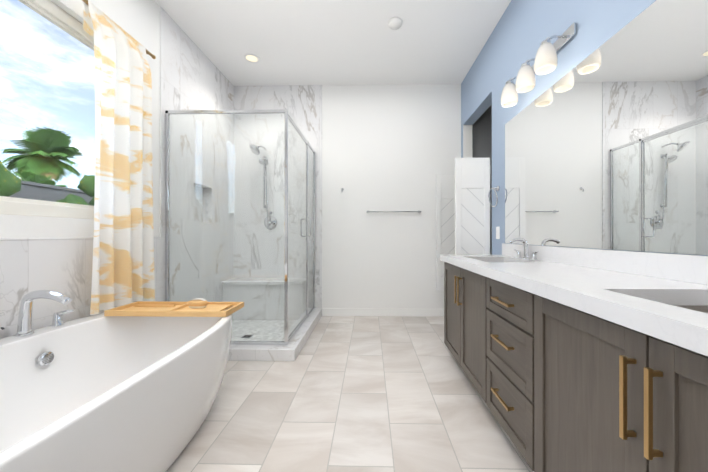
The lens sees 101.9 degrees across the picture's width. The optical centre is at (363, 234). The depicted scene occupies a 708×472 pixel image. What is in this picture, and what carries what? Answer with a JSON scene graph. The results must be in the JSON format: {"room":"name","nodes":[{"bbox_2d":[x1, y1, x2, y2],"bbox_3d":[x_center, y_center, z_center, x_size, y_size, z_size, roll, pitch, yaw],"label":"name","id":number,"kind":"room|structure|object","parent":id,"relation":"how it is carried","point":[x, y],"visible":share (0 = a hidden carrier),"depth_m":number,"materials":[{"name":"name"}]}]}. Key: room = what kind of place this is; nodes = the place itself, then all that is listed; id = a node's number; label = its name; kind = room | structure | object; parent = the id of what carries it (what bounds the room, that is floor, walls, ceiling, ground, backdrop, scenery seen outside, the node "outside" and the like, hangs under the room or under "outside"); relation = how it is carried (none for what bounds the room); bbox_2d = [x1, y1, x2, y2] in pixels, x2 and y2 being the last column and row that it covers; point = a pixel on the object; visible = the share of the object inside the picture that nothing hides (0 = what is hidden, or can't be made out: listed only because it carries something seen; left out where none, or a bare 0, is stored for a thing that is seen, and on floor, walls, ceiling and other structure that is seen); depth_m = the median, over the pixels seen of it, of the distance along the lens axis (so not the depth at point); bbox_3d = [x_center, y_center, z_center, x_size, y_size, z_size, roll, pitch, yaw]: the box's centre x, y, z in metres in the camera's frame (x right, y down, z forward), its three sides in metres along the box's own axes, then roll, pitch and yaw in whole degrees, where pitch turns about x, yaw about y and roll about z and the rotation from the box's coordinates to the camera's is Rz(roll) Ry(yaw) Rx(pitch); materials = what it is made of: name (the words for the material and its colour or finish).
{"room":"bathroom","nodes":[
{"label":"bathroom","id":0,"kind":"room"},
{"bbox_2d":[0,0,159,237],"bbox_3d":[-1.877,-0.457,1.115,0.150,3.050,5.730,0,0,1],"label":"wall","id":1,"kind":"structure","parent":0,"point":[138,21],"depth_m":2.13,"materials":[{"name":"white paint"}]},
{"bbox_2d":[0,0,94,218],"bbox_3d":[-1.874,-0.739,1.501,0.070,1.275,1.200,0,0,1],"label":"window","id":2,"kind":"structure","parent":1,"relation":"in","point":[57,16],"depth_m":1.70,"materials":[{"name":"clear glass"}]},
{"bbox_2d":[0,237,160,338],"bbox_3d":[-1.809,0.542,0.443,0.016,1.052,4.090,0,0,1],"label":"wainscot","id":3,"kind":"structure","parent":1,"relation":"attached to","point":[59,265],"depth_m":1.61,"materials":[{"name":"white tile"}]},
{"bbox_2d":[82,0,155,58],"bbox_3d":[-1.762,-1.432,0.659,0.099,0.040,3.320,0,0,1],"label":"curtain rod","id":4,"kind":"object","parent":1,"relation":"attached to","point":[147,51],"visible":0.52,"depth_m":2.25,"materials":[{"name":"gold metal"}]},
{"bbox_2d":[83,0,154,314],"bbox_3d":[-1.655,-0.338,1.961,0.117,2.214,0.495,0,0,1],"label":"curtain","id":5,"kind":"object","parent":4,"relation":"hanging from","point":[123,259],"visible":1,"depth_m":1.95,"materials":[{"name":"fabric"}]},
{"bbox_2d":[159,7,233,301],"bbox_3d":[-1.802,-0.454,3.159,0.112,3.050,1.340,0,0,1],"label":"wall","id":6,"kind":"structure","parent":1,"relation":"attached to","point":[192,77],"depth_m":2.98,"materials":[{"name":"white stone"}]},
{"bbox_2d":[154,0,510,85],"bbox_3d":[0.357,-2.032,1.068,4.620,0.100,5.730,0,0,1],"label":"ceiling","id":7,"kind":"structure","parent":0,"point":[323,42],"depth_m":2.88,"materials":[{"name":"white paint"}]},
{"bbox_2d":[244,54,259,62],"bbox_3d":[-1.256,-1.976,3.219,0.164,0.006,0.164,0,0,1],"label":"recessed light","id":8,"kind":"object","parent":7,"relation":"in","point":[251,58],"visible":1,"depth_m":3.22,"materials":[{"name":"white"}]},
{"bbox_2d":[388,17,401,29],"bbox_3d":[0.292,-1.963,2.675,0.132,0.033,0.132,0,0,1],"label":"smoke detector","id":9,"kind":"object","parent":7,"relation":"attached to","point":[394,23],"visible":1,"depth_m":2.65,"materials":[{"name":"white plastic"}]},
{"bbox_2d":[166,316,533,471],"bbox_3d":[0.357,1.118,1.065,4.620,0.100,5.730,0,0,1],"label":"floor","id":10,"kind":"structure","parent":0,"point":[370,394],"depth_m":1.73,"materials":[{"name":"tile"}]},
{"bbox_2d":[0,313,232,471],"bbox_3d":[-1.269,0.783,1.046,0.994,0.570,2.052,0,0,1],"label":"bathtub","id":11,"kind":"object","parent":10,"relation":"on","point":[101,392],"visible":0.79,"depth_m":1.32,"materials":[{"name":"white ceramic"}]},
{"bbox_2d":[0,290,73,336],"bbox_3d":[-1.587,0.386,1.423,0.264,0.223,0.356,0,0,1],"label":"tub faucet","id":12,"kind":"object","parent":11,"relation":"on","point":[24,325],"visible":1,"depth_m":1.41,"materials":[{"name":"silver metal"}]},
{"bbox_2d":[104,301,243,316],"bbox_3d":[-1.201,0.479,1.860,0.750,0.034,0.250,0,0,1],"label":"tray","id":13,"kind":"object","parent":11,"relation":"on","point":[170,309],"visible":0.9,"depth_m":1.81,"materials":[{"name":"brown wood"}]},
{"bbox_2d":[188,298,206,307],"bbox_3d":[-1.076,0.442,1.857,0.124,0.058,0.060,0,0,1],"label":"bath brush","id":14,"kind":"object","parent":13,"relation":"on","point":[200,303],"visible":1,"depth_m":1.83,"materials":[{"name":"brown wood"}]},
{"bbox_2d":[221,278,305,319],"bbox_3d":[-1.236,0.821,3.644,0.994,0.500,0.316,0,0,1],"label":"shower bench","id":15,"kind":"object","parent":10,"relation":"on","point":[262,290],"depth_m":3.52,"materials":[{"name":"stone"}]},
{"bbox_2d":[231,320,296,340],"bbox_3d":[-1.249,1.055,3.062,0.994,0.032,0.888,0,0,1],"label":"shower pan","id":16,"kind":"object","parent":10,"relation":"on","point":[272,328],"depth_m":3.12,"materials":[{"name":"tile"}]},
{"bbox_2d":[228,308,321,360],"bbox_3d":[-1.156,1.021,3.116,1.176,0.100,1.366,0,0,1],"label":"shower curb","id":17,"kind":"object","parent":10,"relation":"on","point":[291,350],"visible":0.54,"depth_m":2.44,"materials":[{"name":"stone"}]},
{"bbox_2d":[165,109,314,344],"bbox_3d":[-1.174,-0.065,3.161,1.138,2.068,1.280,0,0,1],"label":"shower enclosure","id":18,"kind":"object","parent":17,"relation":"on","point":[286,267],"visible":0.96,"depth_m":2.54,"materials":[{"name":"clear glass"}]},
{"bbox_2d":[440,259,707,471],"bbox_3d":[0.932,0.647,1.133,0.570,0.841,2.810,0,0,1],"label":"bathroom vanity","id":19,"kind":"object","parent":10,"relation":"on","point":[568,359],"depth_m":0.91,"materials":[{"name":"brown wood"}]},
{"bbox_2d":[509,238,538,259],"bbox_3d":[1.125,0.100,2.075,0.146,0.151,0.323,0,0,1],"label":"vanity faucet","id":20,"kind":"object","parent":19,"relation":"on","point":[525,248],"visible":1,"depth_m":2.06,"materials":[{"name":"silver metal"}]},
{"bbox_2d":[468,263,707,298],"bbox_3d":[0.926,0.201,0.768,0.566,0.050,2.120,0,0,1],"label":"countertop","id":21,"kind":"structure","parent":19,"relation":"on","point":[558,280],"depth_m":1.08,"materials":[{"name":"white stone"}]},
{"bbox_2d":[600,299,707,330],"bbox_3d":[0.934,0.297,0.673,0.364,0.167,0.524,0,0,1],"label":"sink","id":22,"kind":"object","parent":21,"relation":"in","point":[690,312],"depth_m":0.69,"materials":[{"name":"white stone"}]},
{"bbox_2d":[322,84,460,308],"bbox_3d":[0.418,-0.454,3.856,4.620,3.050,0.150,0,0,1],"label":"wall","id":23,"kind":"structure","parent":0,"point":[391,147],"depth_m":3.78,"materials":[{"name":"white paint"}]},
{"bbox_2d":[234,85,321,307],"bbox_3d":[-1.142,-0.454,3.809,1.178,3.050,0.012,0,0,1],"label":"wall","id":24,"kind":"structure","parent":23,"relation":"attached to","point":[302,104],"depth_m":3.81,"materials":[{"name":"white stone"}]},
{"bbox_2d":[250,144,276,228],"bbox_3d":[-1.297,-0.608,3.682,0.292,1.082,0.252,0,0,1],"label":"shower fixture","id":25,"kind":"object","parent":24,"relation":"attached to","point":[253,148],"depth_m":3.75,"materials":[{"name":"silver metal"}]},
{"bbox_2d":[322,308,443,316],"bbox_3d":[0.362,1.021,3.766,1.828,0.100,0.030,0,0,1],"label":"baseboard","id":26,"kind":"structure","parent":23,"relation":"attached to","point":[376,312],"depth_m":3.74,"materials":[{"name":"white wood"}]},
{"bbox_2d":[366,211,420,213],"bbox_3d":[0.391,-0.299,3.753,0.710,0.040,0.055,0,0,1],"label":"towel rail","id":27,"kind":"object","parent":23,"relation":"attached to","point":[368,212],"visible":1,"depth_m":3.73,"materials":[{"name":"silver metal"}]},
{"bbox_2d":[467,104,491,254],"bbox_3d":[1.366,-0.455,2.945,0.034,3.050,1.630,0,0,1],"label":"wall","id":28,"kind":"structure","parent":0,"point":[477,138],"depth_m":3.75,"materials":[{"name":"grey paint"}]},
{"bbox_2d":[461,0,707,255],"bbox_3d":[1.277,-0.457,1.046,0.120,3.050,5.430,0,0,1],"label":"wall","id":29,"kind":"structure","parent":0,"point":[522,31],"depth_m":2.26,"materials":[{"name":"blue paint"}]},
{"bbox_2d":[436,175,454,290],"bbox_3d":[1.100,-0.024,3.656,0.346,1.470,0.032,0,0,1],"label":"door","id":30,"kind":"structure","parent":29,"relation":"in","point":[445,214],"depth_m":3.65,"materials":[{"name":"white wood"}]},
{"bbox_2d":[455,158,490,254],"bbox_3d":[1.083,-0.025,2.846,0.346,1.470,0.032,0,0,1],"label":"door","id":31,"kind":"structure","parent":29,"relation":"in","point":[472,209],"depth_m":2.83,"materials":[{"name":"white wood"}]},
{"bbox_2d":[488,186,499,206],"bbox_3d":[1.218,-0.355,2.668,0.068,0.200,0.182,0,0,1],"label":"towel ring","id":32,"kind":"object","parent":29,"relation":"attached to","point":[497,188],"visible":0.98,"depth_m":2.66,"materials":[{"name":"silver metal"}]},
{"bbox_2d":[496,227,499,238],"bbox_3d":[1.248,-0.017,2.672,0.007,0.115,0.070,0,0,1],"label":"outlet","id":33,"kind":"object","parent":29,"relation":"attached to","point":[497,232],"visible":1,"depth_m":2.66,"materials":[{"name":"white plastic"}]},
{"bbox_2d":[501,23,576,106],"bbox_3d":[1.139,-1.108,1.956,0.194,0.235,0.600,0,0,1],"label":"sconce","id":34,"kind":"object","parent":29,"relation":"attached to","point":[545,60],"visible":1,"depth_m":1.79,"materials":[{"name":"white glass"}]},
{"bbox_2d":[502,243,707,282],"bbox_3d":[1.207,0.126,1.127,0.020,0.100,2.850,0,0,1],"label":"backsplash","id":35,"kind":"structure","parent":29,"relation":"attached to","point":[690,268],"depth_m":1.30,"materials":[{"name":"white stone"}]},
{"bbox_2d":[505,0,707,254],"bbox_3d":[1.215,-0.450,1.123,0.006,1.044,2.800,0,0,1],"label":"mirror","id":36,"kind":"object","parent":29,"relation":"attached to","point":[606,144],"visible":1,"depth_m":1.33,"materials":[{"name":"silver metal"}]},
{"label":"outside","id":37,"kind":"structure","parent":0,"visible":0},
{"bbox_3d":[-30.791,1.389,10.632,58.080,0.020,100.000,0,0,1],"label":"ground","id":38,"kind":"structure","parent":37,"visible":0},
{"bbox_2d":[13,169,67,186],"bbox_3d":[-17.322,-0.968,15.122,2.470,4.715,2.639,0,0,1],"label":"shrub","id":39,"kind":"object","parent":38,"relation":"on","point":[41,179],"depth_m":14.85,"materials":[{"name":"green plant"}]},
{"bbox_2d":[0,127,83,181],"bbox_3d":[-19.912,-2.674,17.937,4.028,8.124,3.771,0,0,1],"label":"palm tree","id":40,"kind":"object","parent":38,"relation":"on","point":[35,146],"depth_m":17.40,"materials":[{"name":"green plant"}]},
{"bbox_2d":[0,160,94,205],"bbox_3d":[-5.036,0.166,11.831,1.149,2.615,36.848,0,0,1],"label":"shrubs","id":41,"kind":"object","parent":38,"relation":"on","point":[6,183],"depth_m":4.84,"materials":[{"name":"green plant"}]},
{"bbox_2d":[9,180,94,204],"bbox_3d":[-6.042,0.215,7.592,0.260,2.320,75.000,0,0,1],"label":"fence","id":42,"kind":"object","parent":38,"relation":"on","point":[58,193],"depth_m":5.40,"materials":[{"name":"grey"}]}
]}

